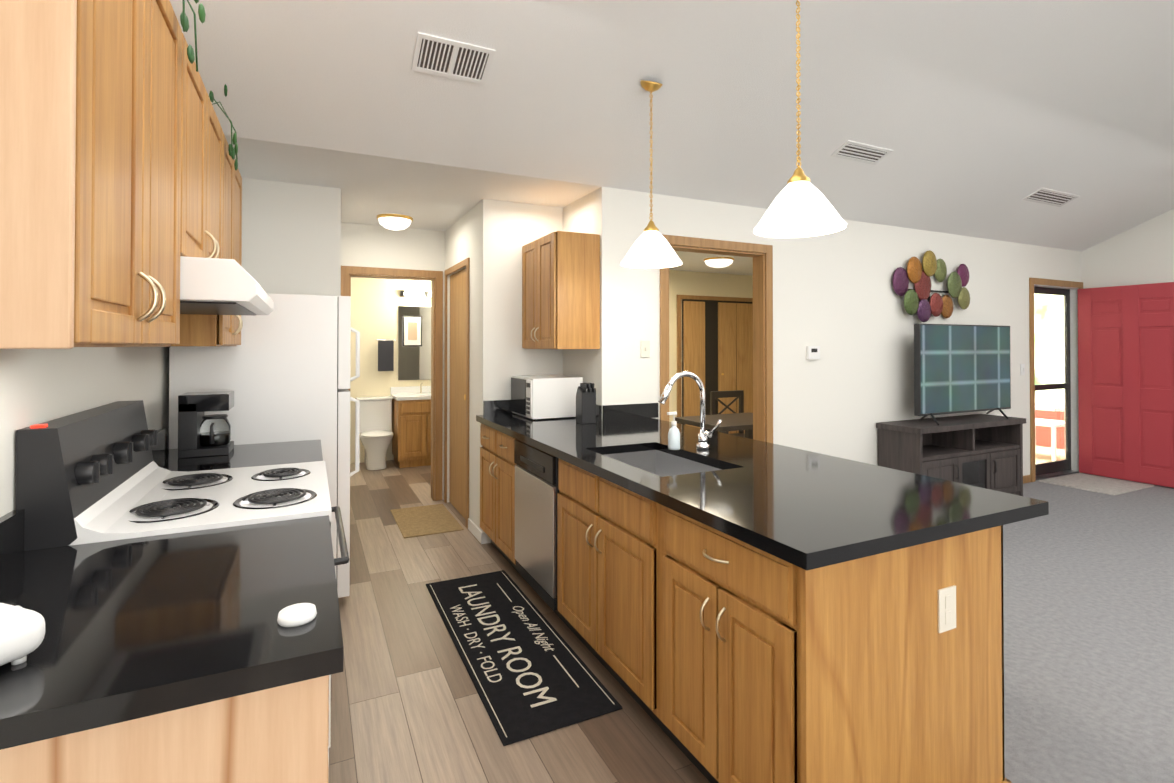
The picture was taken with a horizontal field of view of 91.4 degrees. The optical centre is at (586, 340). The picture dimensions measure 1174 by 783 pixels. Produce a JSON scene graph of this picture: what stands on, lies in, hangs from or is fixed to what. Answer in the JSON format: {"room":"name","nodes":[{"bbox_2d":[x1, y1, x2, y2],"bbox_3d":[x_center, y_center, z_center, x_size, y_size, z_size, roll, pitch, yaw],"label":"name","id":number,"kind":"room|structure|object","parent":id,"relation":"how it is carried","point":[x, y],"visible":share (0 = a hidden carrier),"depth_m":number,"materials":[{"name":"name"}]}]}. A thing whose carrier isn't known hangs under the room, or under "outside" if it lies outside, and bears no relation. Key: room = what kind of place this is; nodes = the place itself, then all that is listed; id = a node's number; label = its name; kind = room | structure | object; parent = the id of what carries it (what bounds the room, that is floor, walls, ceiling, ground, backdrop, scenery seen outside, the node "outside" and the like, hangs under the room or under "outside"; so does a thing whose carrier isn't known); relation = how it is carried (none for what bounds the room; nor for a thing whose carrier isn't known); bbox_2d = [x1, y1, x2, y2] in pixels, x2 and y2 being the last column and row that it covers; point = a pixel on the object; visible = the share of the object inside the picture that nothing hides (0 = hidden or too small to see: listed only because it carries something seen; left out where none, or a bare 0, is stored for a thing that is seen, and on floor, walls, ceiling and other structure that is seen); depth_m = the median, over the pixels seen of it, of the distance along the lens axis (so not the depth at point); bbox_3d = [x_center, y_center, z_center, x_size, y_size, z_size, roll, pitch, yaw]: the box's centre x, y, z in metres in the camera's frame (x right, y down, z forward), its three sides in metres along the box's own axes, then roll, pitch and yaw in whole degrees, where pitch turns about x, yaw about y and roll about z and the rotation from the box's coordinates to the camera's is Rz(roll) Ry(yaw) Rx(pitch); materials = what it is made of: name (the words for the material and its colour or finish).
{"room":"kitchen","nodes":[
{"label":"kitchen","id":0,"kind":"room"},
{"bbox_2d":[0,347,168,516],"bbox_3d":[-1.052,-1.115,0.581,0.120,5.054,6.620,0,-1,-26],"label":"wall","id":1,"kind":"structure","parent":0,"point":[38,386],"depth_m":1.68,"materials":[{"name":"white paint"}]},
{"bbox_2d":[0,428,165,567],"bbox_3d":[-1.508,0.458,1.680,0.020,0.100,2.304,0,-1,-26],"label":"backsplash","id":2,"kind":"structure","parent":1,"relation":"attached to","point":[12,523],"depth_m":1.33,"materials":[{"name":"black stone"}]},
{"bbox_2d":[0,0,195,348],"bbox_3d":[-1.067,-0.410,1.130,0.326,0.845,0.836,0,-1,-26],"label":"upper cabinet","id":3,"kind":"object","parent":1,"relation":"attached to","point":[98,97],"depth_m":0.92,"materials":[{"name":"brown wood"}]},
{"bbox_2d":[180,0,237,169],"bbox_3d":[-1.326,-0.879,1.877,0.235,0.374,1.182,0,-1,-26],"label":"ivy","id":4,"kind":"object","parent":3,"relation":"on","point":[232,150],"visible":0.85,"depth_m":1.56,"materials":[{"name":"green plant"}]},
{"bbox_2d":[192,71,227,287],"bbox_3d":[-1.395,-0.526,1.810,0.326,0.600,0.800,0,-1,-26],"label":"upper cabinet","id":5,"kind":"object","parent":1,"relation":"attached to","point":[210,182],"depth_m":1.86,"materials":[{"name":"brown wood"}]},
{"bbox_2d":[192,145,243,345],"bbox_3d":[-1.705,-0.398,2.451,0.326,0.845,0.751,0,-1,-26],"label":"upper cabinet","id":6,"kind":"object","parent":1,"relation":"attached to","point":[217,310],"depth_m":2.22,"materials":[{"name":"brown wood"}]},
{"bbox_2d":[180,256,273,315],"bbox_3d":[-1.317,-0.161,1.845,0.501,0.120,0.792,0,-1,-26],"label":"range hood","id":7,"kind":"object","parent":6,"relation":"attached to","point":[208,286],"depth_m":1.57,"materials":[{"name":"white metal"}]},
{"bbox_2d":[153,440,322,471],"bbox_3d":[-1.558,0.536,2.551,0.687,0.040,0.689,0,-1,-26],"label":"countertop","id":8,"kind":"structure","parent":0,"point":[246,455],"depth_m":2.53,"materials":[{"name":"black stone"}]},
{"bbox_2d":[178,391,233,457],"bbox_3d":[-1.741,0.379,2.627,0.190,0.274,0.210,0,-1,-26],"label":"coffee maker","id":9,"kind":"object","parent":8,"relation":"on","point":[200,434],"visible":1,"depth_m":2.56,"materials":[{"name":"black plastic"}]},
{"bbox_2d":[242,178,340,295],"bbox_3d":[-2.041,0.212,3.700,0.820,2.460,0.120,0,-1,-26],"label":"wall","id":10,"kind":"structure","parent":0,"point":[291,238],"depth_m":3.71,"materials":[{"name":"white paint"}]},
{"bbox_2d":[350,274,430,463],"bbox_3d":[-2.765,0.242,6.959,2.350,2.460,0.120,0,-1,-26],"label":"wall","id":11,"kind":"structure","parent":0,"point":[376,303],"depth_m":6.98,"materials":[{"name":"beige paint"}]},
{"bbox_2d":[375,339,395,370],"bbox_3d":[-2.456,0.179,6.999,0.240,0.387,0.030,0,-1,-26],"label":"towel rail","id":12,"kind":"object","parent":11,"relation":"attached to","point":[385,355],"visible":0.98,"depth_m":6.99,"materials":[{"name":"grey fabric"}]},
{"bbox_2d":[398,306,430,379],"bbox_3d":[-2.071,0.034,7.202,0.570,0.920,0.040,0,-1,-26],"label":"mirror","id":13,"kind":"object","parent":11,"relation":"attached to","point":[414,342],"visible":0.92,"depth_m":7.16,"materials":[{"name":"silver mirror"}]},
{"bbox_2d":[400,290,430,297],"bbox_3d":[-2.086,-0.581,7.159,0.460,0.080,0.115,0,-1,-26],"label":"light bar","id":14,"kind":"object","parent":11,"relation":"attached to","point":[407,293],"visible":0.79,"depth_m":7.13,"materials":[{"name":"silver metal"}]},
{"bbox_2d":[341,223,444,499],"bbox_3d":[-1.699,0.225,5.142,1.050,2.460,0.120,0,-1,-26],"label":"wall","id":15,"kind":"structure","parent":0,"point":[363,245],"depth_m":5.08,"materials":[{"name":"white paint"}]},
{"bbox_2d":[341,266,442,500],"bbox_3d":[-1.735,0.410,5.112,0.860,2.090,0.136,0,-1,-26],"label":"door frame","id":16,"kind":"structure","parent":15,"relation":"attached to","point":[435,278],"depth_m":5.22,"materials":[{"name":"brown wood"}]},
{"bbox_2d":[445,203,478,526],"bbox_3d":[-0.998,0.222,4.758,0.120,2.460,1.180,0,-1,-26],"label":"wall","id":17,"kind":"structure","parent":0,"point":[462,238],"depth_m":4.39,"materials":[{"name":"white paint"}]},
{"bbox_2d":[444,258,469,527],"bbox_3d":[-1.101,0.407,4.812,0.016,2.090,0.850,0,-1,-26],"label":"trim","id":18,"kind":"structure","parent":17,"relation":"attached to","point":[459,265],"depth_m":4.46,"materials":[{"name":"brown wood"}]},
{"bbox_2d":[449,268,465,518],"bbox_3d":[-1.073,0.429,4.826,0.065,2.027,0.744,0,-1,-26],"label":"closet door","id":19,"kind":"structure","parent":17,"relation":"in","point":[457,471],"depth_m":4.87,"materials":[{"name":"brown wood"}]},
{"bbox_2d":[443,491,490,543],"bbox_3d":[-0.979,1.411,4.672,0.112,0.080,1.292,0,-1,-26],"label":"baseboard","id":20,"kind":"structure","parent":17,"relation":"attached to","point":[479,534],"depth_m":4.16,"materials":[{"name":"white"}]},
{"bbox_2d":[329,460,709,782],"bbox_3d":[-0.732,1.482,2.643,2.870,0.100,10.700,0,-1,-26],"label":"floor","id":21,"kind":"structure","parent":0,"point":[407,705],"depth_m":2.32,"materials":[{"name":"brown wood"}]},
{"bbox_2d":[0,676,328,782],"bbox_3d":[-0.895,0.980,1.151,0.666,0.875,0.788,0,-1,-26],"label":"base cabinet","id":22,"kind":"object","parent":21,"relation":"on","point":[282,735],"depth_m":0.87,"materials":[{"name":"brown wood"}]},
{"bbox_2d":[0,515,343,751],"bbox_3d":[-0.883,0.523,1.152,0.687,0.040,0.810,0,-1,-26],"label":"countertop","id":23,"kind":"structure","parent":22,"relation":"on","point":[141,628],"depth_m":1.01,"materials":[{"name":"black stone"}]},
{"bbox_2d":[0,603,44,665],"bbox_3d":[-0.943,0.457,0.841,0.142,0.086,0.204,0,-1,19],"label":"gadget","id":24,"kind":"object","parent":23,"relation":"on","point":[22,632],"visible":1,"depth_m":0.88,"materials":[{"name":"white plastic"}]},
{"bbox_2d":[277,603,316,626],"bbox_3d":[-0.522,0.493,1.032,0.064,0.018,0.064,0,-1,-26],"label":"puck light","id":25,"kind":"object","parent":23,"relation":"on","point":[297,614],"visible":0.96,"depth_m":1.02,"materials":[{"name":"white plastic"}]},
{"bbox_2d":[16,400,348,767],"bbox_3d":[-1.205,0.819,1.890,0.745,1.211,0.800,0,-1,-26],"label":"range","id":26,"kind":"object","parent":21,"relation":"on","point":[96,474],"visible":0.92,"depth_m":1.64,"materials":[{"name":"white metal"}]},
{"bbox_2d":[169,293,359,597],"bbox_3d":[-1.790,0.600,3.287,0.856,1.675,0.795,0,-1,-26],"label":"refrigerator","id":27,"kind":"object","parent":21,"relation":"on","point":[282,371],"visible":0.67,"depth_m":2.98,"materials":[{"name":"white metal"}]},
{"bbox_2d":[356,396,393,469],"bbox_3d":[-2.452,1.074,6.659,0.400,0.790,0.660,0,-1,-26],"label":"toilet","id":28,"kind":"object","parent":21,"relation":"on","point":[376,435],"visible":0.92,"depth_m":6.72,"materials":[{"name":"white ceramic"}]},
{"bbox_2d":[391,383,430,467],"bbox_3d":[-1.995,0.993,6.938,0.665,0.958,0.566,0,-1,-26],"label":"bathroom vanity","id":29,"kind":"object","parent":21,"relation":"on","point":[411,425],"visible":0.67,"depth_m":6.65,"materials":[{"name":"brown wood"}]},
{"bbox_2d":[390,504,463,537],"bbox_3d":[-1.308,1.445,4.631,0.440,0.010,0.780,0,-1,-26],"label":"rug","id":30,"kind":"object","parent":21,"relation":"on","point":[424,520],"visible":1,"depth_m":4.58,"materials":[{"name":"beige fabric"}]},
{"bbox_2d":[480,423,503,556],"bbox_3d":[-0.334,1.006,3.916,0.639,0.875,0.649,0,-1,-26],"label":"base cabinet","id":31,"kind":"object","parent":21,"relation":"on","point":[492,449],"depth_m":3.79,"materials":[{"name":"brown wood"}]},
{"bbox_2d":[426,570,622,745],"bbox_3d":[-0.405,1.429,2.796,0.480,0.009,1.510,0,-1,-26],"label":"rug","id":32,"kind":"object","parent":21,"relation":"on","point":[530,673],"visible":1,"depth_m":2.54,"materials":[{"name":"black fabric"}]},
{"bbox_2d":[504,431,655,639],"bbox_3d":[0.065,1.000,3.274,0.827,0.875,0.855,0,-1,-26],"label":"base cabinet","id":33,"kind":"object","parent":21,"relation":"on","point":[543,493],"depth_m":2.90,"materials":[{"name":"brown wood"}]},
{"bbox_2d":[514,439,558,610],"bbox_3d":[-0.260,0.950,3.086,0.090,0.752,0.596,0,-1,-26],"label":"dishwasher","id":34,"kind":"object","parent":33,"relation":"in","point":[536,469],"depth_m":3.00,"materials":[{"name":"silver metal"}]},
{"bbox_2d":[580,499,631,696],"bbox_3d":[0.316,1.101,2.536,0.420,0.660,0.691,0,-1,-26],"label":"base cabinet","id":35,"kind":"object","parent":21,"relation":"on","point":[605,538],"depth_m":2.33,"materials":[{"name":"brown wood"}]},
{"bbox_2d":[632,495,1010,782],"bbox_3d":[0.732,0.988,1.921,0.825,0.875,0.780,0,-1,-26],"label":"base cabinet","id":36,"kind":"object","parent":21,"relation":"on","point":[726,608],"depth_m":1.60,"materials":[{"name":"brown wood"}]},
{"bbox_2d":[476,414,947,570],"bbox_3d":[0.167,0.539,2.856,0.667,0.040,3.008,0,-1,-26],"label":"countertop","id":37,"kind":"structure","parent":36,"relation":"on","point":[805,526],"depth_m":1.79,"materials":[{"name":"black stone"}]},
{"bbox_2d":[511,375,582,419],"bbox_3d":[-0.292,0.392,4.045,0.378,0.275,0.425,0,-1,-26],"label":"microwave","id":38,"kind":"object","parent":37,"relation":"on","point":[534,397],"visible":0.98,"depth_m":3.86,"materials":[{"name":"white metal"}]},
{"bbox_2d":[576,383,595,423],"bbox_3d":[-0.002,0.399,3.649,0.100,0.255,0.120,0,-1,-26],"label":"knife block","id":39,"kind":"object","parent":37,"relation":"on","point":[586,403],"visible":0.98,"depth_m":3.62,"materials":[{"name":"black plastic"}]},
{"bbox_2d":[667,412,679,449],"bbox_3d":[0.412,0.429,2.727,0.064,0.176,0.058,0,-1,-26],"label":"soap dispenser","id":40,"kind":"object","parent":37,"relation":"on","point":[673,438],"visible":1,"depth_m":2.71,"materials":[{"name":"white plastic"}]},
{"bbox_2d":[658,371,721,449],"bbox_3d":[0.475,0.331,2.653,0.278,0.372,0.150,0,-1,-26],"label":"faucet","id":41,"kind":"object","parent":37,"relation":"on","point":[702,444],"depth_m":2.72,"materials":[{"name":"silver metal"}]},
{"bbox_2d":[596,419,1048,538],"bbox_3d":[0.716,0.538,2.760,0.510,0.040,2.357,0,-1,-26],"label":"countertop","id":42,"kind":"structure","parent":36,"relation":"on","point":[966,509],"depth_m":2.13,"materials":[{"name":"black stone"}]},
{"bbox_2d":[478,199,562,531],"bbox_3d":[-0.436,0.217,4.308,0.740,2.460,0.120,0,-1,-26],"label":"wall","id":43,"kind":"structure","parent":0,"point":[508,231],"depth_m":4.17,"materials":[{"name":"white paint"}]},
{"bbox_2d":[563,191,593,382],"bbox_3d":[-0.015,0.216,4.150,0.120,2.460,0.530,0,-1,-26],"label":"wall","id":44,"kind":"structure","parent":0,"point":[578,215],"depth_m":4.09,"materials":[{"name":"white paint"}]},
{"bbox_2d":[484,400,603,418],"bbox_3d":[0.014,0.588,3.235,0.614,0.330,2.192,0,-1,-26],"label":"backsplash","id":45,"kind":"structure","parent":44,"relation":"attached to","point":[492,407],"depth_m":4.10,"materials":[{"name":"black stone"}]},
{"bbox_2d":[522,231,599,348],"bbox_3d":[-0.212,-0.321,4.002,0.360,0.760,0.626,0,-1,-26],"label":"upper cabinet","id":46,"kind":"object","parent":44,"relation":"attached to","point":[560,289],"visible":1,"depth_m":3.75,"materials":[{"name":"brown wood"}]},
{"bbox_2d":[604,403,657,418],"bbox_3d":[0.296,0.478,3.856,0.422,0.100,0.018,0,-1,-26],"label":"backsplash","id":47,"kind":"structure","parent":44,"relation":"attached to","point":[642,410],"depth_m":3.85,"materials":[{"name":"black stone"}]},
{"bbox_2d":[584,471,631,522],"bbox_3d":[0.134,0.649,2.452,0.004,0.192,0.678,0,-1,-26],"label":"drawer front","id":48,"kind":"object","parent":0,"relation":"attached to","point":[613,498],"depth_m":2.31,"materials":[{"name":"brown wood"}]},
{"bbox_2d":[170,0,1173,275],"bbox_3d":[1.990,-2.297,4.092,8.640,2.564,10.520,0,-1,-26],"label":"ceiling","id":49,"kind":"structure","parent":0,"point":[982,118],"depth_m":3.27,"materials":[{"name":"white paint"}]},
{"bbox_2d":[377,214,412,230],"bbox_3d":[-1.575,-0.957,4.701,0.284,0.102,0.284,0,-1,-26],"label":"light","id":50,"kind":"object","parent":49,"relation":"attached to","point":[396,222],"visible":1,"depth_m":4.62,"materials":[{"name":"white glass"}]},
{"bbox_2d":[411,32,494,84],"bbox_3d":[-0.626,-1.311,2.680,0.350,0.087,0.193,0,-1,-26],"label":"ceiling vent","id":51,"kind":"object","parent":49,"relation":"in","point":[445,57],"visible":1,"depth_m":2.67,"materials":[{"name":"white metal"}]},
{"bbox_2d":[620,80,681,267],"bbox_3d":[0.338,-0.891,3.015,0.324,0.983,0.324,0,-1,-26],"label":"pendant light","id":52,"kind":"object","parent":49,"relation":"hanging from","point":[651,247],"visible":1,"depth_m":2.96,"materials":[{"name":"white glass"}]},
{"bbox_2d":[704,257,733,267],"bbox_3d":[1.600,-0.936,6.956,0.364,0.102,0.364,0,-1,-26],"label":"light","id":53,"kind":"object","parent":49,"relation":"attached to","point":[717,262],"visible":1,"depth_m":6.84,"materials":[{"name":"white glass"}]},
{"bbox_2d":[753,0,846,237],"bbox_3d":[0.781,-1.110,2.120,0.324,1.403,0.324,0,-1,-26],"label":"pendant light","id":54,"kind":"object","parent":49,"relation":"hanging from","point":[801,206],"visible":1,"depth_m":2.08,"materials":[{"name":"white glass"}]},
{"bbox_2d":[831,140,892,164],"bbox_3d":[1.885,-1.285,3.930,0.440,0.066,0.143,0,-1,-26],"label":"ceiling vent","id":55,"kind":"object","parent":49,"relation":"in","point":[860,152],"visible":1,"depth_m":3.92,"materials":[{"name":"white metal"}]},
{"bbox_2d":[1022,188,1078,206],"bbox_3d":[4.081,-1.255,5.040,0.600,0.070,0.153,0,-1,-26],"label":"ceiling vent","id":56,"kind":"object","parent":49,"relation":"in","point":[1050,197],"visible":0.98,"depth_m":5.03,"materials":[{"name":"white metal"}]},
{"bbox_2d":[656,447,719,474],"bbox_3d":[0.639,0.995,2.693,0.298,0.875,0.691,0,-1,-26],"label":"sink","id":57,"kind":"object","parent":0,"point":[667,462],"depth_m":2.75,"materials":[{"name":"grey metal"}]},
{"bbox_2d":[669,270,752,421],"bbox_3d":[0.911,0.251,7.901,4.810,2.460,0.120,0,-1,-26],"label":"wall","id":58,"kind":"structure","parent":0,"point":[705,284],"depth_m":8.10,"materials":[{"name":"beige paint"}]},
{"bbox_2d":[677,295,752,416],"bbox_3d":[1.876,0.424,8.282,1.380,2.120,0.020,0,-1,-26],"label":"trim","id":59,"kind":"structure","parent":58,"relation":"attached to","point":[679,297],"depth_m":8.00,"materials":[{"name":"brown wood"}]},
{"bbox_2d":[682,299,752,433],"bbox_3d":[1.903,0.454,8.226,1.260,2.060,0.055,0,-1,-26],"label":"closet doors","id":60,"kind":"structure","parent":58,"relation":"in","point":[717,345],"depth_m":8.23,"materials":[{"name":"brown wood"}]},
{"bbox_2d":[594,187,1081,475],"bbox_3d":[2.787,0.215,5.142,6.030,2.480,0.120,0,-1,-26],"label":"wall","id":61,"kind":"structure","parent":0,"point":[838,300],"depth_m":4.71,"materials":[{"name":"white paint"}]},
{"bbox_2d":[641,341,649,357],"bbox_3d":[0.400,0.059,3.912,0.072,0.116,0.017,0,-1,-26],"label":"light switch","id":62,"kind":"object","parent":61,"relation":"attached to","point":[645,349],"visible":1,"depth_m":3.91,"materials":[{"name":"beige plastic"}]},
{"bbox_2d":[660,234,772,442],"bbox_3d":[0.940,0.357,4.239,1.020,2.180,0.136,0,-1,-26],"label":"door frame","id":63,"kind":"structure","parent":61,"relation":"attached to","point":[762,343],"depth_m":4.38,"materials":[{"name":"brown wood"}]},
{"bbox_2d":[806,346,819,358],"bbox_3d":[1.810,0.097,4.586,0.125,0.105,0.027,0,-1,-26],"label":"thermostat","id":64,"kind":"object","parent":61,"relation":"attached to","point":[812,352],"visible":1,"depth_m":4.57,"materials":[{"name":"white plastic"}]},
{"bbox_2d":[892,250,969,321],"bbox_3d":[3.139,-0.487,5.196,1.055,0.655,0.083,0,-1,-26],"label":"discs","id":65,"kind":"object","parent":61,"relation":"attached to","point":[926,305],"visible":1,"depth_m":5.15,"materials":[{"name":"multicoloured metal"}]},
{"bbox_2d":[1020,364,1024,374],"bbox_3d":[4.471,0.297,5.874,0.072,0.116,0.017,0,-1,-26],"label":"light switch","id":66,"kind":"object","parent":61,"relation":"attached to","point":[1022,369],"visible":1,"depth_m":5.87,"materials":[{"name":"white plastic"}]},
{"bbox_2d":[1003,473,1173,782],"bbox_3d":[4.338,1.480,2.492,6.130,0.100,6.020,0,-1,-26],"label":"floor carpet","id":67,"kind":"object","parent":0,"point":[1088,591],"depth_m":2.76,"materials":[{"name":"grey carpet"}]},
{"bbox_2d":[876,414,1025,495],"bbox_3d":[3.227,1.079,5.040,1.480,0.750,0.407,0,-1,-26],"label":"console","id":68,"kind":"object","parent":67,"relation":"on","point":[982,450],"visible":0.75,"depth_m":4.92,"materials":[{"name":"grey wood"}]},
{"bbox_2d":[914,324,1010,424],"bbox_3d":[3.386,0.282,5.130,1.320,0.844,0.310,0,-1,-26],"label":"screen","id":69,"kind":"object","parent":68,"relation":"on","point":[961,368],"visible":1,"depth_m":5.07,"materials":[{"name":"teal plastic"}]},
{"bbox_2d":[1023,475,1030,483],"bbox_3d":[3.021,1.418,5.170,3.475,0.075,0.011,0,-1,-26],"label":"baseboard","id":70,"kind":"structure","parent":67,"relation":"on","point":[1026,478],"depth_m":5.87,"materials":[{"name":"brown wood"}]},
{"bbox_2d":[1039,473,1153,494],"bbox_3d":[5.181,1.456,5.841,0.800,0.012,0.620,0,-1,-26],"label":"rug","id":71,"kind":"object","parent":67,"relation":"on","point":[1100,484],"visible":1,"depth_m":5.81,"materials":[{"name":"beige fabric"}]},
{"bbox_2d":[1081,208,1173,288],"bbox_3d":[6.795,-1.083,3.924,0.120,5.054,5.820,0,-1,-26],"label":"wall","id":72,"kind":"structure","parent":0,"point":[1142,253],"depth_m":5.99,"materials":[{"name":"white paint"}]},
{"bbox_2d":[1034,287,1070,475],"bbox_3d":[5.023,0.435,6.236,0.890,2.020,0.060,0,-1,-26],"label":"glass door","id":73,"kind":"structure","parent":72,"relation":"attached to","point":[1052,384],"depth_m":6.29,"materials":[{"name":"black glass"}]},
{"bbox_2d":[1029,278,1082,481],"bbox_3d":[5.060,0.407,6.160,1.040,2.115,0.016,0,-1,-26],"label":"door frame","id":74,"kind":"structure","parent":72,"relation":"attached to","point":[1049,282],"depth_m":5.94,"materials":[{"name":"brown wood"}]},
{"bbox_2d":[1034,284,1079,480],"bbox_3d":[5.025,0.440,6.231,0.910,2.050,0.140,0,-1,-26],"label":"trim","id":75,"kind":"structure","parent":72,"relation":"attached to","point":[1074,379],"depth_m":6.39,"materials":[{"name":"white"}]},
{"bbox_2d":[1077,282,1173,487],"bbox_3d":[5.611,0.439,5.920,0.116,2.023,0.905,0,-1,-26],"label":"entry door","id":76,"kind":"structure","parent":72,"relation":"in","point":[1126,379],"depth_m":5.95,"materials":[{"name":"red paint"}]},
{"bbox_3d":[1.405,1.523,7.016,4.780,0.100,4.680,0,-1,-26],"label":"floor","id":77,"kind":"structure","parent":0,"visible":0},
{"bbox_2d":[675,412,752,438],"bbox_3d":[1.352,1.080,5.152,0.900,0.750,0.700,0,-1,-26],"label":"dining table","id":78,"kind":"object","parent":77,"relation":"on","point":[736,421],"visible":0.35,"depth_m":5.04,"materials":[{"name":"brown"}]},
{"bbox_2d":[710,390,744,437],"bbox_3d":[1.568,0.997,5.901,0.420,0.930,0.420,0,-1,-26],"label":"dining chair","id":79,"kind":"object","parent":77,"relation":"on","point":[737,394],"visible":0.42,"depth_m":6.06,"materials":[{"name":"grey"}]}
]}

